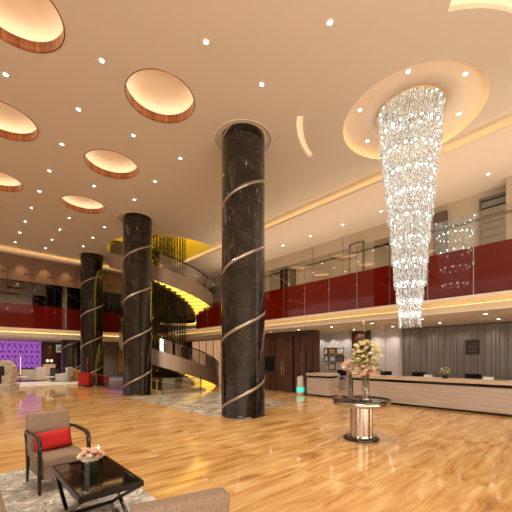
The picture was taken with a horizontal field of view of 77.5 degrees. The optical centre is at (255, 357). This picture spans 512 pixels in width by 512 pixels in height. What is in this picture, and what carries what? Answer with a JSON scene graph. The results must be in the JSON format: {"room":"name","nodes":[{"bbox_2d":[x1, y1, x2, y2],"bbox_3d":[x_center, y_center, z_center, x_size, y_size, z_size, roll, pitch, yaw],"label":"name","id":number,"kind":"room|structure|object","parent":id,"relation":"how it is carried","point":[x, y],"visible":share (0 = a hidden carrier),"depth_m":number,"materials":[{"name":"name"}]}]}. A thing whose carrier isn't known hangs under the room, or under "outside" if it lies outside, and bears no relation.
{"room":"hotel lobby","nodes":[
{"label":"hotel lobby","id":0,"kind":"room"},
{"bbox_2d":[0,341,40,368],"bbox_3d":[-20.608,0.175,21.190,10.605,2.850,0.100,0,0,-43],"label":"wall","id":1,"kind":"structure","parent":0,"point":[29,352],"depth_m":23.97,"materials":[{"name":"purple fabric"}]},
{"bbox_2d":[0,342,39,368],"bbox_3d":[-19.948,0.150,21.696,8.780,2.600,0.045,0,0,-43],"label":"trim","id":2,"kind":"structure","parent":1,"relation":"attached to","point":[0,342],"depth_m":23.79,"materials":[{"name":"purple"}]},
{"bbox_2d":[41,342,60,373],"bbox_3d":[-14.892,0.175,26.424,4.895,2.850,0.200,0,0,-43],"label":"wall","id":3,"kind":"structure","parent":0,"point":[47,352],"depth_m":25.15,"materials":[{"name":"brown wood"}]},
{"bbox_2d":[103,342,122,376],"bbox_3d":[-10.566,0.175,25.799,3.328,2.850,0.200,0,0,-43],"label":"wall","id":4,"kind":"structure","parent":0,"point":[110,349],"depth_m":24.92,"materials":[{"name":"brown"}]},
{"bbox_2d":[118,347,122,373],"bbox_3d":[-10.757,0.200,25.335,0.400,2.080,0.060,0,0,-43],"label":"wall panel","id":5,"kind":"object","parent":4,"relation":"attached to","point":[120,352],"visible":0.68,"depth_m":25.30,"materials":[{"name":"brown wood"}]},
{"bbox_2d":[107,235,210,267],"bbox_3d":[-6.035,-7.350,18.217,4.390,2.500,6.400,0,0,-43],"label":"ceiling","id":6,"kind":"structure","parent":0,"point":[193,247],"depth_m":19.35,"materials":[{"name":"yellow paint"}]},
{"bbox_2d":[152,235,186,375],"bbox_3d":[-5.310,-3.632,18.894,2.249,9.335,2.279,0,0,23],"label":"curtain","id":7,"kind":"object","parent":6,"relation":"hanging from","point":[164,317],"visible":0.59,"depth_m":18.65,"materials":[{"name":"brown metal"}]},
{"bbox_2d":[152,342,191,377],"bbox_3d":[-6.268,0.175,26.240,0.100,2.850,15.000,0,0,-43],"label":"wall","id":8,"kind":"structure","parent":0,"point":[189,350],"depth_m":26.30,"materials":[{"name":"black wood"}]},
{"bbox_2d":[168,315,195,330],"bbox_3d":[-6.668,-2.500,10.864,23.000,0.200,37.000,0,0,-43],"label":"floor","id":9,"kind":"structure","parent":0,"point":[191,317],"depth_m":24.30,"materials":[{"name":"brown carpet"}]},
{"bbox_2d":[192,340,221,383],"bbox_3d":[-3.154,0.250,20.604,0.200,2.700,3.300,0,0,-43],"label":"wall","id":10,"kind":"structure","parent":0,"point":[205,346],"depth_m":20.32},
{"bbox_2d":[0,0,511,268],"bbox_3d":[-5.026,-6.100,6.727,19.780,0.001,28.700,0,0,-43],"label":"ceiling","id":11,"kind":"structure","parent":0,"point":[315,71],"depth_m":7.41,"materials":[{"name":"beige paint"}]},
{"bbox_2d":[0,171,22,191],"bbox_3d":[-8.951,-6.305,10.929,2.040,0.430,2.040,0,0,-43],"label":"ceiling recess","id":12,"kind":"structure","parent":11,"relation":"hanging from","point":[8,183],"depth_m":11.67,"materials":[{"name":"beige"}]},
{"bbox_2d":[0,101,37,141],"bbox_3d":[-6.535,-6.305,8.192,2.040,0.430,2.040,0,0,-43],"label":"ceiling recess","id":13,"kind":"structure","parent":11,"relation":"hanging from","point":[15,125],"depth_m":8.84,"materials":[{"name":"beige paint"}]},
{"bbox_2d":[0,0,64,52],"bbox_3d":[-4.262,-6.305,5.594,2.040,0.430,2.040,0,0,-43],"label":"ceiling recess","id":14,"kind":"structure","parent":11,"relation":"hanging from","point":[35,26],"depth_m":6.18,"materials":[{"name":"beige paint"}]},
{"bbox_2d":[60,195,104,213],"bbox_3d":[-6.882,-6.305,12.712,2.040,0.430,2.040,0,0,-43],"label":"ceiling recess","id":15,"kind":"structure","parent":11,"relation":"hanging from","point":[78,203],"depth_m":13.27,"materials":[{"name":"beige paint"}]},
{"bbox_2d":[84,149,137,178],"bbox_3d":[-4.560,-6.305,10.092,2.040,0.430,2.040,0,0,-43],"label":"ceiling recess","id":16,"kind":"structure","parent":11,"relation":"hanging from","point":[107,163],"depth_m":10.57,"materials":[{"name":"beige paint"}]},
{"bbox_2d":[125,68,194,122],"bbox_3d":[-2.237,-6.305,7.500,2.040,0.430,2.040,0,0,-43],"label":"ceiling recess","id":17,"kind":"structure","parent":11,"relation":"hanging from","point":[159,95],"depth_m":7.86,"materials":[{"name":"beige paint"}]},
{"bbox_2d":[202,38,209,45],"bbox_3d":[-0.965,-6.096,6.157,0.160,0.008,0.160,0,0,-43],"label":"recessed light","id":18,"kind":"object","parent":11,"relation":"in","point":[205,41],"visible":1,"depth_m":6.15,"materials":[{"name":"beige"}]},
{"bbox_2d":[297,116,313,157],"bbox_3d":[1.340,-6.150,8.883,0.302,0.100,1.774,0,0,19],"label":"arc light slot","id":19,"kind":"object","parent":11,"relation":"attached to","point":[300,133],"visible":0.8,"depth_m":8.93,"materials":[{"name":"beige paint"}]},
{"bbox_2d":[325,18,333,26],"bbox_3d":[1.343,-6.096,5.801,0.160,0.008,0.160,0,0,-43],"label":"recessed light","id":20,"kind":"object","parent":11,"relation":"in","point":[329,22],"visible":1,"depth_m":5.80,"materials":[{"name":"beige"}]},
{"bbox_2d":[343,59,489,159],"bbox_3d":[3.937,-6.350,8.167,3.760,0.500,3.760,0,0,-43],"label":"ceiling recess","id":21,"kind":"object","parent":11,"relation":"hanging from","point":[468,95],"visible":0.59,"depth_m":7.77,"materials":[{"name":"beige paint"}]},
{"bbox_2d":[378,87,443,328],"bbox_3d":[3.937,-3.682,8.167,1.597,5.875,1.597,0,0,36],"label":"crystal chandelier","id":22,"kind":"object","parent":21,"relation":"hanging from","point":[402,110],"visible":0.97,"depth_m":7.91,"materials":[{"name":"clear glass"}]},
{"bbox_2d":[448,0,511,12],"bbox_3d":[4.367,-6.150,5.542,2.180,0.100,0.533,0,0,-11],"label":"arc light slot","id":23,"kind":"object","parent":11,"relation":"attached to","point":[504,5],"visible":0.97,"depth_m":5.57,"materials":[{"name":"beige"}]},
{"bbox_2d":[0,375,511,511],"bbox_3d":[-6.302,1.650,11.204,24.000,0.100,37.000,0,0,-43],"label":"floor","id":24,"kind":"structure","parent":0,"point":[297,457],"depth_m":5.46,"materials":[{"name":"brown wood"}]},
{"bbox_2d":[0,360,25,396],"bbox_3d":[-10.715,0.850,13.557,1.220,1.500,0.920,0,0,0],"label":"stone plinth","id":25,"kind":"object","parent":24,"relation":"on","point":[9,387],"visible":1,"depth_m":13.62,"materials":[{"name":"beige stone"}]},
{"bbox_2d":[19,369,35,379],"bbox_3d":[-15.514,1.140,21.992,1.110,0.720,0.870,0,0,0],"label":"sofa","id":26,"kind":"object","parent":24,"relation":"on","point":[30,373],"visible":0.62,"depth_m":21.56,"materials":[{"name":"grey fabric"}]},
{"bbox_2d":[35,367,49,381],"bbox_3d":[-14.386,1.100,21.677,0.760,1.000,0.800,0,0,6],"label":"lounge chair","id":27,"kind":"object","parent":24,"relation":"on","point":[40,372],"visible":0.77,"depth_m":21.29,"materials":[{"name":"grey fabric"}]},
{"bbox_2d":[16,381,77,388],"bbox_3d":[-14.647,1.550,16.966,9.600,0.100,4.000,0,0,-43],"label":"step","id":28,"kind":"structure","parent":24,"relation":"on","point":[40,384],"depth_m":18.06,"materials":[{"name":"stone"}]},
{"bbox_2d":[71,370,79,380],"bbox_3d":[-11.682,1.140,21.002,1.260,0.720,0.870,0,0,0],"label":"sofa","id":29,"kind":"object","parent":28,"relation":"on","point":[74,377],"visible":0.29,"depth_m":21.15,"materials":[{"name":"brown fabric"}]},
{"bbox_2d":[43,364,55,372],"bbox_3d":[-15.468,1.025,23.897,0.800,1.150,0.360,0,0,0],"label":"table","id":30,"kind":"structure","parent":24,"relation":"on","point":[48,366],"depth_m":23.75,"materials":[{"name":"white paint"}]},
{"bbox_2d":[50,368,58,380],"bbox_3d":[-13.249,1.120,20.997,0.440,0.960,0.400,0,0,0],"label":"base cabinet","id":31,"kind":"object","parent":24,"relation":"on","point":[53,371],"visible":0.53,"depth_m":20.81,"materials":[{"name":"grey wood"}]},
{"bbox_2d":[55,367,72,381],"bbox_3d":[-12.316,1.100,20.497,0.800,1.000,0.700,0,0,0],"label":"lounge chair","id":32,"kind":"object","parent":24,"relation":"on","point":[66,376],"visible":0.91,"depth_m":20.20,"materials":[{"name":"grey fabric"}]},
{"bbox_2d":[61,340,79,372],"bbox_3d":[-13.090,0.164,22.639,1.252,2.872,1.252,0,0,-43],"label":"marble column","id":33,"kind":"structure","parent":24,"relation":"on","point":[70,349],"depth_m":22.11,"materials":[{"name":"black stone"}]},
{"bbox_2d":[0,469,156,511],"bbox_3d":[-1.801,1.594,2.544,2.420,0.012,4.980,0,0,-43],"label":"area rug","id":34,"kind":"object","parent":24,"relation":"on","point":[18,495],"visible":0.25,"depth_m":3.63,"materials":[{"name":"beige carpet"}]},
{"bbox_2d":[0,491,6,511],"bbox_3d":[-2.172,1.178,2.077,0.900,0.820,2.100,0,0,-43],"label":"sofa","id":35,"kind":"object","parent":34,"relation":"on","point":[2,505],"visible":1,"depth_m":2.52,"materials":[{"name":"beige fabric"}]},
{"bbox_2d":[24,409,90,495],"bbox_3d":[-2.559,1.149,4.086,0.692,0.886,0.594,0,0,40],"label":"armchair","id":36,"kind":"object","parent":34,"relation":"on","point":[40,463],"visible":0.74,"depth_m":4.05,"materials":[{"name":"beige fabric"}]},
{"bbox_2d":[32,426,72,452],"bbox_3d":[-2.609,1.050,4.099,0.169,0.269,0.446,0,0,40],"label":"cushion","id":37,"kind":"object","parent":36,"relation":"on","point":[58,438],"visible":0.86,"depth_m":4.06,"materials":[{"name":"red fabric"}]},
{"bbox_2d":[52,455,143,511],"bbox_3d":[-1.596,1.362,3.157,0.545,0.452,1.040,0,0,-43],"label":"coffee table","id":38,"kind":"object","parent":34,"relation":"on","point":[111,478],"visible":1,"depth_m":3.04,"materials":[{"name":"black glass"}]},
{"bbox_2d":[85,460,97,474],"bbox_3d":[-1.633,1.075,3.164,0.096,0.125,0.096,0,0,35],"label":"vase","id":39,"kind":"object","parent":38,"relation":"on","point":[90,467],"visible":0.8,"depth_m":3.14,"materials":[{"name":"black"}]},
{"bbox_2d":[76,445,103,461],"bbox_3d":[-1.633,0.980,3.163,0.252,0.217,0.245,0,0,-43],"label":"flower bouquet","id":40,"kind":"object","parent":39,"relation":"in","point":[95,453],"visible":0.94,"depth_m":3.13,"materials":[{"name":"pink plant"}]},
{"bbox_2d":[111,487,229,511],"bbox_3d":[-0.509,1.149,1.873,0.594,0.886,0.692,0,0,-28],"label":"armchair","id":41,"kind":"object","parent":34,"relation":"on","point":[215,499],"visible":1,"depth_m":1.61,"materials":[{"name":"beige fabric"}]},
{"bbox_2d":[78,358,92,386],"bbox_3d":[-9.533,0.800,17.778,0.650,1.560,0.460,0,0,0],"label":"luggage trolley","id":42,"kind":"object","parent":24,"relation":"on","point":[84,379],"visible":1,"depth_m":17.56,"materials":[{"name":"red paint"}]},
{"bbox_2d":[76,252,106,374],"bbox_3d":[-9.860,-2.361,19.157,1.620,7.922,1.620,0,0,-43],"label":"marble column","id":43,"kind":"structure","parent":24,"relation":"on","point":[91,264],"depth_m":18.66,"materials":[{"name":"black stone"}]},
{"bbox_2d":[92,374,108,388],"bbox_3d":[-8.460,1.250,17.318,0.061,0.700,2.930,0,0,-42],"label":"fence","id":44,"kind":"object","parent":24,"relation":"on","point":[102,381],"visible":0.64,"depth_m":17.16,"materials":[{"name":"clear glass"}]},
{"bbox_2d":[108,376,122,391],"bbox_3d":[-6.665,1.250,15.471,2.286,0.700,0.060,0,0,43],"label":"fence","id":45,"kind":"object","parent":24,"relation":"on","point":[115,383],"visible":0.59,"depth_m":15.64,"materials":[{"name":"clear glass"}]},
{"bbox_2d":[118,212,156,395],"bbox_3d":[-5.238,-2.361,14.101,1.620,7.922,1.620,0,0,-43],"label":"marble column","id":46,"kind":"structure","parent":24,"relation":"on","point":[137,226],"depth_m":13.58,"materials":[{"name":"black stone"}]},
{"bbox_2d":[109,235,218,385],"bbox_3d":[-5.298,-3.101,18.901,6.180,9.402,6.177,0,0,-43],"label":"spiral staircase","id":47,"kind":"structure","parent":24,"relation":"on","point":[194,295],"depth_m":16.79,"materials":[{"name":"beige metal"}]},
{"bbox_2d":[152,380,205,393],"bbox_3d":[-5.869,1.535,18.017,2.900,0.130,7.600,0,0,-43],"label":"pool","id":48,"kind":"object","parent":24,"relation":"on","point":[156,385],"visible":0.56,"depth_m":15.90,"materials":[{"name":"stone"}]},
{"bbox_2d":[161,376,201,393],"bbox_3d":[-3.424,1.250,14.829,2.080,0.700,0.060,0,0,-43],"label":"fence","id":49,"kind":"object","parent":24,"relation":"on","point":[201,376],"visible":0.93,"depth_m":14.69,"materials":[{"name":"silver metal"}]},
{"bbox_2d":[130,391,296,416],"bbox_3d":[-1.812,1.598,12.062,3.750,0.004,5.650,0,0,-43],"label":"inlay","id":50,"kind":"object","parent":24,"relation":"on","point":[207,403],"visible":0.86,"depth_m":11.70,"materials":[{"name":"stone"}]},
{"bbox_2d":[214,119,271,418],"bbox_3d":[-0.357,-2.361,8.957,1.620,7.922,1.620,0,0,-43],"label":"marble column","id":51,"kind":"structure","parent":24,"relation":"on","point":[243,144],"depth_m":8.44,"materials":[{"name":"black stone"}]},
{"bbox_2d":[296,376,303,393],"bbox_3d":[1.967,1.195,14.128,0.344,0.810,0.344,0,0,-43],"label":"air purifier","id":52,"kind":"object","parent":24,"relation":"on","point":[300,379],"visible":0.99,"depth_m":13.99,"materials":[{"name":"white paint"}]},
{"bbox_2d":[306,372,344,397],"bbox_3d":[3.022,1.120,13.681,1.360,0.960,1.150,0,0,-43],"label":"reception desk","id":53,"kind":"object","parent":24,"relation":"on","point":[319,384],"depth_m":13.18,"materials":[{"name":"wood"}]},
{"bbox_2d":[306,372,339,375],"bbox_3d":[2.821,0.690,13.494,0.810,0.100,1.150,0,0,-43],"label":"countertop","id":54,"kind":"structure","parent":53,"relation":"on","point":[316,373],"depth_m":13.17,"materials":[{"name":"stone"}]},
{"bbox_2d":[332,395,390,442],"bbox_3d":[2.084,1.202,6.326,1.110,0.795,1.110,0,0,-43],"label":"round table","id":55,"kind":"object","parent":24,"relation":"on","point":[361,411],"visible":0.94,"depth_m":6.12,"materials":[{"name":"silver metal"}]},
{"bbox_2d":[360,396,370,399],"bbox_3d":[2.124,0.565,6.187,0.200,0.480,0.200,0,0,-43],"label":"glass vase","id":56,"kind":"object","parent":55,"relation":"on","point":[364,397],"visible":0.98,"depth_m":6.17,"materials":[{"name":"brown"}]},
{"bbox_2d":[350,320,384,395],"bbox_3d":[2.129,0.015,6.181,0.710,1.480,0.736,0,0,-43],"label":"flower bouquet","id":57,"kind":"object","parent":56,"relation":"in","point":[368,366],"visible":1,"depth_m":6.11,"materials":[{"name":"beige plant"}]},
{"bbox_3d":[1.916,0.543,6.500,0.090,0.516,0.090,0,0,-43],"label":"glass vase","id":58,"kind":"object","parent":55,"relation":"on","visible":0},
{"bbox_2d":[339,347,354,394],"bbox_3d":[1.907,0.270,6.495,0.391,0.971,0.412,0,0,-43],"label":"flower bouquet","id":59,"kind":"object","parent":58,"relation":"in","point":[346,366],"visible":0.71,"depth_m":6.47,"materials":[{"name":"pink plant"}]},
{"bbox_2d":[352,374,511,416],"bbox_3d":[7.477,1.120,8.879,1.360,0.960,9.850,0,0,-43],"label":"reception desk","id":60,"kind":"object","parent":24,"relation":"on","point":[480,396],"depth_m":9.83,"materials":[{"name":"wood"}]},
{"bbox_2d":[412,372,424,376],"bbox_3d":[5.796,0.680,11.338,0.180,0.360,0.440,0,0,-43],"label":"monitor","id":61,"kind":"object","parent":60,"relation":"on","point":[420,374],"visible":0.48,"depth_m":11.28,"materials":[{"name":"black"}]},
{"bbox_2d":[352,374,511,385],"bbox_3d":[7.275,0.690,8.692,0.810,0.100,9.850,0,0,-43],"label":"countertop","id":62,"kind":"structure","parent":60,"relation":"on","point":[412,378],"depth_m":9.96,"materials":[{"name":"stone"}]},
{"bbox_2d":[465,374,481,378],"bbox_3d":[6.913,0.680,10.134,0.180,0.360,0.440,0,0,-43],"label":"monitor","id":63,"kind":"object","parent":60,"relation":"on","point":[470,376],"visible":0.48,"depth_m":10.08,"materials":[{"name":"black"}]},
{"bbox_2d":[0,124,511,292],"bbox_3d":[-6.668,-5.957,10.864,23.000,0.286,37.000,0,0,-43],"label":"ceiling","id":64,"kind":"structure","parent":0,"point":[463,168],"depth_m":12.17,"materials":[{"name":"beige paint"}]},
{"bbox_2d":[0,305,511,343],"bbox_3d":[-6.668,-1.275,10.864,23.000,0.050,37.000,0,0,-43],"label":"ceiling","id":65,"kind":"structure","parent":0,"point":[502,313],"depth_m":11.90,"materials":[{"name":"beige paint"}]},
{"bbox_2d":[0,327,118,338],"bbox_3d":[-14.684,-1.500,16.741,19.240,0.400,0.320,0,0,-43],"label":"trim","id":66,"kind":"structure","parent":65,"relation":"attached to","point":[11,330],"depth_m":18.79,"materials":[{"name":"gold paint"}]},
{"bbox_2d":[0,278,6,326],"bbox_3d":[-14.243,-3.060,17.335,1.154,2.680,0.050,0,0,-43],"label":"wall panel","id":67,"kind":"object","parent":66,"relation":"on","point":[3,282],"visible":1,"depth_m":17.62,"materials":[{"name":"red glass"}]},
{"bbox_2d":[0,253,6,278],"bbox_3d":[-14.234,-5.090,17.352,1.114,1.380,0.056,0,0,-43],"label":"wall panel","id":68,"kind":"object","parent":67,"relation":"on","point":[3,257],"visible":1,"depth_m":17.60,"materials":[{"name":"brown"}]},
{"bbox_2d":[7,279,31,327],"bbox_3d":[-13.414,-3.060,18.103,1.154,2.680,0.050,0,0,-43],"label":"wall panel","id":69,"kind":"object","parent":66,"relation":"on","point":[19,293],"visible":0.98,"depth_m":18.11,"materials":[{"name":"red glass"}]},
{"bbox_2d":[8,254,31,281],"bbox_3d":[-13.406,-5.090,18.120,1.114,1.380,0.056,0,0,-43],"label":"wall panel","id":70,"kind":"object","parent":69,"relation":"on","point":[19,267],"visible":1,"depth_m":18.09,"materials":[{"name":"brown wood"}]},
{"bbox_2d":[31,282,53,328],"bbox_3d":[-12.586,-3.060,18.872,1.154,2.680,0.050,0,0,-43],"label":"wall panel","id":71,"kind":"object","parent":66,"relation":"on","point":[42,310],"visible":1,"depth_m":18.85,"materials":[{"name":"red glass"}]},
{"bbox_2d":[32,258,54,284],"bbox_3d":[-12.578,-5.090,18.889,1.114,1.380,0.056,0,0,-43],"label":"wall panel","id":72,"kind":"object","parent":71,"relation":"on","point":[43,271],"visible":1,"depth_m":18.87,"materials":[{"name":"brown wood"}]},
{"bbox_2d":[54,285,74,330],"bbox_3d":[-11.758,-3.060,19.640,1.154,2.680,0.050,0,0,-43],"label":"wall panel","id":73,"kind":"object","parent":66,"relation":"on","point":[59,291],"visible":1,"depth_m":19.59,"materials":[{"name":"red glass"}]},
{"bbox_2d":[55,262,75,287],"bbox_3d":[-11.749,-5.090,19.657,1.114,1.380,0.056,0,0,-43],"label":"wall panel","id":74,"kind":"object","parent":73,"relation":"on","point":[65,274],"visible":1,"depth_m":19.64,"materials":[{"name":"brown wood"}]},
{"bbox_2d":[75,288,79,330],"bbox_3d":[-10.929,-3.060,20.409,1.154,2.680,0.050,0,0,-43],"label":"wall panel","id":75,"kind":"object","parent":66,"relation":"on","point":[77,290],"visible":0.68,"depth_m":20.11,"materials":[{"name":"red"}]},
{"bbox_2d":[76,266,79,287],"bbox_3d":[-10.921,-5.090,20.426,1.114,1.380,0.056,0,0,-43],"label":"wall panel","id":76,"kind":"object","parent":75,"relation":"on","point":[77,267],"visible":0.06,"depth_m":20.09,"materials":[{"name":"brown"}]},
{"bbox_2d":[103,292,112,332],"bbox_3d":[-10.101,-3.060,21.177,1.154,2.680,0.050,0,0,-43],"label":"wall panel","id":77,"kind":"object","parent":66,"relation":"on","point":[107,296],"visible":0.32,"depth_m":21.34,"materials":[{"name":"red glass"}]},
{"bbox_2d":[103,271,112,292],"bbox_3d":[-10.092,-5.090,21.195,1.114,1.380,0.056,0,0,-43],"label":"wall panel","id":78,"kind":"object","parent":77,"relation":"on","point":[107,276],"visible":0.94,"depth_m":21.32,"materials":[{"name":"brown"}]},
{"bbox_2d":[112,293,122,332],"bbox_3d":[-9.272,-3.060,21.946,1.154,2.680,0.050,0,0,-43],"label":"wall panel","id":79,"kind":"object","parent":66,"relation":"on","point":[117,298],"visible":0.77,"depth_m":21.74,"materials":[{"name":"red glass"}]},
{"bbox_2d":[113,273,122,293],"bbox_3d":[-9.264,-5.090,21.963,1.114,1.380,0.056,0,0,-43],"label":"wall panel","id":80,"kind":"object","parent":79,"relation":"on","point":[117,278],"visible":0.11,"depth_m":21.78,"materials":[{"name":"brown"}]},
{"bbox_2d":[152,290,511,339],"bbox_3d":[1.892,-1.500,12.899,0.320,0.400,28.340,0,0,-43],"label":"trim","id":81,"kind":"structure","parent":65,"relation":"attached to","point":[498,297],"depth_m":10.44,"materials":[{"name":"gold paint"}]},
{"bbox_2d":[196,307,207,328],"bbox_3d":[-3.165,-2.835,18.550,0.050,2.270,1.204,0,0,-43],"label":"balustrade panel","id":82,"kind":"object","parent":81,"relation":"on","point":[201,317],"visible":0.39,"depth_m":18.49,"materials":[{"name":"red"}]},
{"bbox_2d":[207,285,219,326],"bbox_3d":[-2.362,-2.835,17.685,0.050,2.270,1.204,0,0,-43],"label":"balustrade panel","id":83,"kind":"object","parent":81,"relation":"on","point":[213,315],"visible":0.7,"depth_m":17.62,"materials":[{"name":"red glass"}]},
{"bbox_2d":[220,284,221,325],"bbox_3d":[-1.565,-2.835,16.825,0.050,2.270,1.189,0,0,-43],"label":"balustrade panel","id":84,"kind":"object","parent":81,"relation":"on","point":[220,284],"visible":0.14,"depth_m":17.19,"materials":[{"name":"red"}]},
{"bbox_2d":[265,267,283,319],"bbox_3d":[0.812,-2.835,14.263,0.050,2.270,1.189,0,0,-43],"label":"balustrade panel","id":85,"kind":"object","parent":81,"relation":"on","point":[274,299],"visible":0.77,"depth_m":14.25,"materials":[{"name":"red glass"}]},
{"bbox_2d":[284,261,304,317],"bbox_3d":[1.604,-2.835,13.409,0.050,2.270,1.189,0,0,-43],"label":"balustrade panel","id":86,"kind":"object","parent":81,"relation":"on","point":[294,296],"visible":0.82,"depth_m":13.36,"materials":[{"name":"red glass"}]},
{"bbox_2d":[305,254,329,314],"bbox_3d":[2.396,-2.835,12.555,0.050,2.270,1.189,0,0,-43],"label":"balustrade panel","id":87,"kind":"object","parent":81,"relation":"on","point":[316,292],"visible":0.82,"depth_m":12.54,"materials":[{"name":"red glass"}]},
{"bbox_2d":[329,247,357,311],"bbox_3d":[3.189,-2.835,11.700,0.050,2.270,1.189,0,0,-43],"label":"balustrade panel","id":88,"kind":"object","parent":81,"relation":"on","point":[343,288],"visible":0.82,"depth_m":11.69,"materials":[{"name":"red glass"}]},
{"bbox_2d":[357,237,389,308],"bbox_3d":[3.981,-2.835,10.846,0.050,2.270,1.189,0,0,-43],"label":"balustrade panel","id":89,"kind":"object","parent":81,"relation":"on","point":[373,288],"visible":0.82,"depth_m":10.81,"materials":[{"name":"red glass"}]},
{"bbox_2d":[390,232,428,304],"bbox_3d":[4.773,-2.835,9.992,0.050,2.270,1.189,0,0,-43],"label":"balustrade panel","id":90,"kind":"object","parent":81,"relation":"on","point":[392,291],"visible":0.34,"depth_m":10.25,"materials":[{"name":"red glass"}]},
{"bbox_2d":[428,213,474,299],"bbox_3d":[5.566,-2.835,9.138,0.050,2.270,1.189,0,0,-43],"label":"balustrade panel","id":91,"kind":"object","parent":81,"relation":"on","point":[451,274],"visible":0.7,"depth_m":9.10,"materials":[{"name":"red glass"}]},
{"bbox_2d":[474,202,511,294],"bbox_3d":[6.358,-2.835,8.284,0.050,2.270,1.189,0,0,-43],"label":"balustrade panel","id":92,"kind":"object","parent":81,"relation":"on","point":[493,261],"visible":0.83,"depth_m":8.40,"materials":[{"name":"red glass"}]},
{"bbox_2d":[265,330,319,392],"bbox_3d":[0.474,0.175,16.671,0.430,2.850,6.600,0,0,-43],"label":"wall","id":93,"kind":"structure","parent":0,"point":[305,341],"depth_m":14.62,"materials":[{"name":"brown wood"}]},
{"bbox_2d":[265,356,273,371],"bbox_3d":[0.549,0.300,16.175,0.055,0.760,1.010,0,0,-43],"label":"wall screen","id":94,"kind":"object","parent":93,"relation":"attached to","point":[269,360],"visible":0.62,"depth_m":16.00,"materials":[{"name":"black"}]},
{"bbox_2d":[274,336,292,391],"bbox_3d":[1.312,0.295,15.349,0.129,2.610,1.180,0,0,-43],"label":"double door","id":95,"kind":"structure","parent":93,"relation":"in","point":[283,347],"depth_m":15.35,"materials":[{"name":"brown wood"}]},
{"bbox_2d":[265,330,313,391],"bbox_3d":[0.301,0.175,16.511,0.040,2.850,6.600,0,0,-43],"label":"trim","id":96,"kind":"structure","parent":93,"relation":"attached to","point":[304,332],"depth_m":14.82,"materials":[{"name":"black paint"}]},
{"bbox_2d":[300,353,305,374],"bbox_3d":[2.121,0.270,14.517,0.045,0.980,0.320,0,0,-43],"label":"sign","id":97,"kind":"object","parent":93,"relation":"attached to","point":[302,355],"visible":1,"depth_m":14.48,"materials":[{"name":"wood"}]},
{"bbox_2d":[163,186,505,315],"bbox_3d":[1.433,-4.210,18.379,0.100,3.220,37.000,0,0,-43],"label":"wall","id":98,"kind":"structure","parent":0,"point":[461,237],"depth_m":14.71,"materials":[{"name":"beige paint"}]},
{"bbox_2d":[280,266,295,288],"bbox_3d":[1.789,-3.810,17.848,0.100,2.420,1.105,0,0,-43],"label":"door","id":99,"kind":"structure","parent":98,"relation":"in","point":[290,276],"depth_m":17.79,"materials":[{"name":"brown wood"}]},
{"bbox_2d":[349,241,363,273],"bbox_3d":[4.651,-3.962,14.764,0.100,2.724,0.729,0,0,-43],"label":"door frame","id":100,"kind":"structure","parent":98,"relation":"attached to","point":[356,261],"depth_m":14.75,"materials":[{"name":"beige"}]},
{"bbox_2d":[433,210,447,255],"bbox_3d":[7.015,-4.060,12.141,0.200,2.920,0.447,0,0,-43],"label":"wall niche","id":101,"kind":"object","parent":98,"relation":"attached to","point":[440,239],"visible":0.57,"depth_m":12.05,"materials":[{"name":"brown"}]},
{"bbox_2d":[479,191,505,245],"bbox_3d":[8.209,-4.075,10.817,0.150,2.950,1.052,0,0,-43],"label":"shutter","id":102,"kind":"object","parent":98,"relation":"attached to","point":[491,230],"visible":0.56,"depth_m":10.87,"materials":[{"name":"grey metal"}]},
{"bbox_2d":[320,329,399,390],"bbox_3d":[2.758,0.175,17.392,0.100,2.850,10.250,0,0,-43],"label":"wall","id":103,"kind":"structure","parent":0,"point":[331,340],"depth_m":14.56,"materials":[{"name":"beige paint"}]},
{"bbox_2d":[328,348,335,354],"bbox_3d":[3.836,-0.346,16.123,0.025,0.344,0.426,0,0,-43],"label":"picture frame","id":104,"kind":"object","parent":103,"relation":"attached to","point":[331,351],"visible":1,"depth_m":16.11,"materials":[{"name":"paper"}]},
{"bbox_2d":[328,363,335,369],"bbox_3d":[3.840,0.417,16.119,0.025,0.347,0.415,0,0,-43],"label":"picture frame","id":105,"kind":"object","parent":103,"relation":"attached to","point":[331,366],"visible":1,"depth_m":16.11,"materials":[{"name":"black wood"}]},
{"bbox_2d":[400,329,402,375],"bbox_3d":[6.184,0.175,13.566,0.080,2.850,0.080,0,0,-43],"label":"trim","id":106,"kind":"structure","parent":103,"relation":"attached to","point":[400,329],"depth_m":13.55,"materials":[{"name":"silver metal"}]},
{"bbox_2d":[352,330,370,391],"bbox_3d":[4.903,0.175,14.860,0.200,2.850,0.880,0,0,-43],"label":"pier","id":107,"kind":"object","parent":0,"point":[357,336],"visible":0.43,"depth_m":14.78,"materials":[{"name":"brown wood"}]},
{"bbox_2d":[403,321,511,373],"bbox_3d":[10.239,0.175,9.328,0.100,2.850,11.750,0,0,-43],"label":"wall","id":108,"kind":"structure","parent":0,"point":[510,321],"depth_m":11.73,"materials":[{"name":"grey"}]},
{"bbox_2d":[402,323,511,379],"bbox_3d":[10.181,0.200,9.272,0.060,2.800,11.688,0,0,-43],"label":"curtain","id":109,"kind":"object","parent":108,"relation":"attached to","point":[427,350],"depth_m":12.02,"materials":[{"name":"grey fabric"}]},
{"bbox_2d":[465,339,479,353],"bbox_3d":[7.907,-0.402,11.649,0.042,0.540,0.440,0,0,-43],"label":"wall plaque","id":110,"kind":"object","parent":108,"relation":"attached to","point":[471,346],"visible":1,"depth_m":11.64,"materials":[{"name":"black"}]},
{"bbox_2d":[506,176,511,239],"bbox_3d":[8.822,-4.210,9.899,0.600,3.220,1.600,0,0,-43],"label":"wall","id":111,"kind":"structure","parent":0,"point":[508,179],"depth_m":10.24,"materials":[{"name":"beige paint"}]},
{"bbox_3d":[9.527,-2.835,4.868,0.050,2.270,1.189,0,0,-43],"label":"balustrade panel","id":112,"kind":"object","parent":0,"visible":0},
{"bbox_2d":[178,209,511,299],"bbox_3d":[1.565,-3.780,13.554,0.130,0.060,27.055,0,0,-43],"label":"handrail","id":113,"kind":"object","parent":112,"relation":"attached to","point":[508,211],"visible":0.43,"depth_m":10.63,"materials":[{"name":"brown metal"}]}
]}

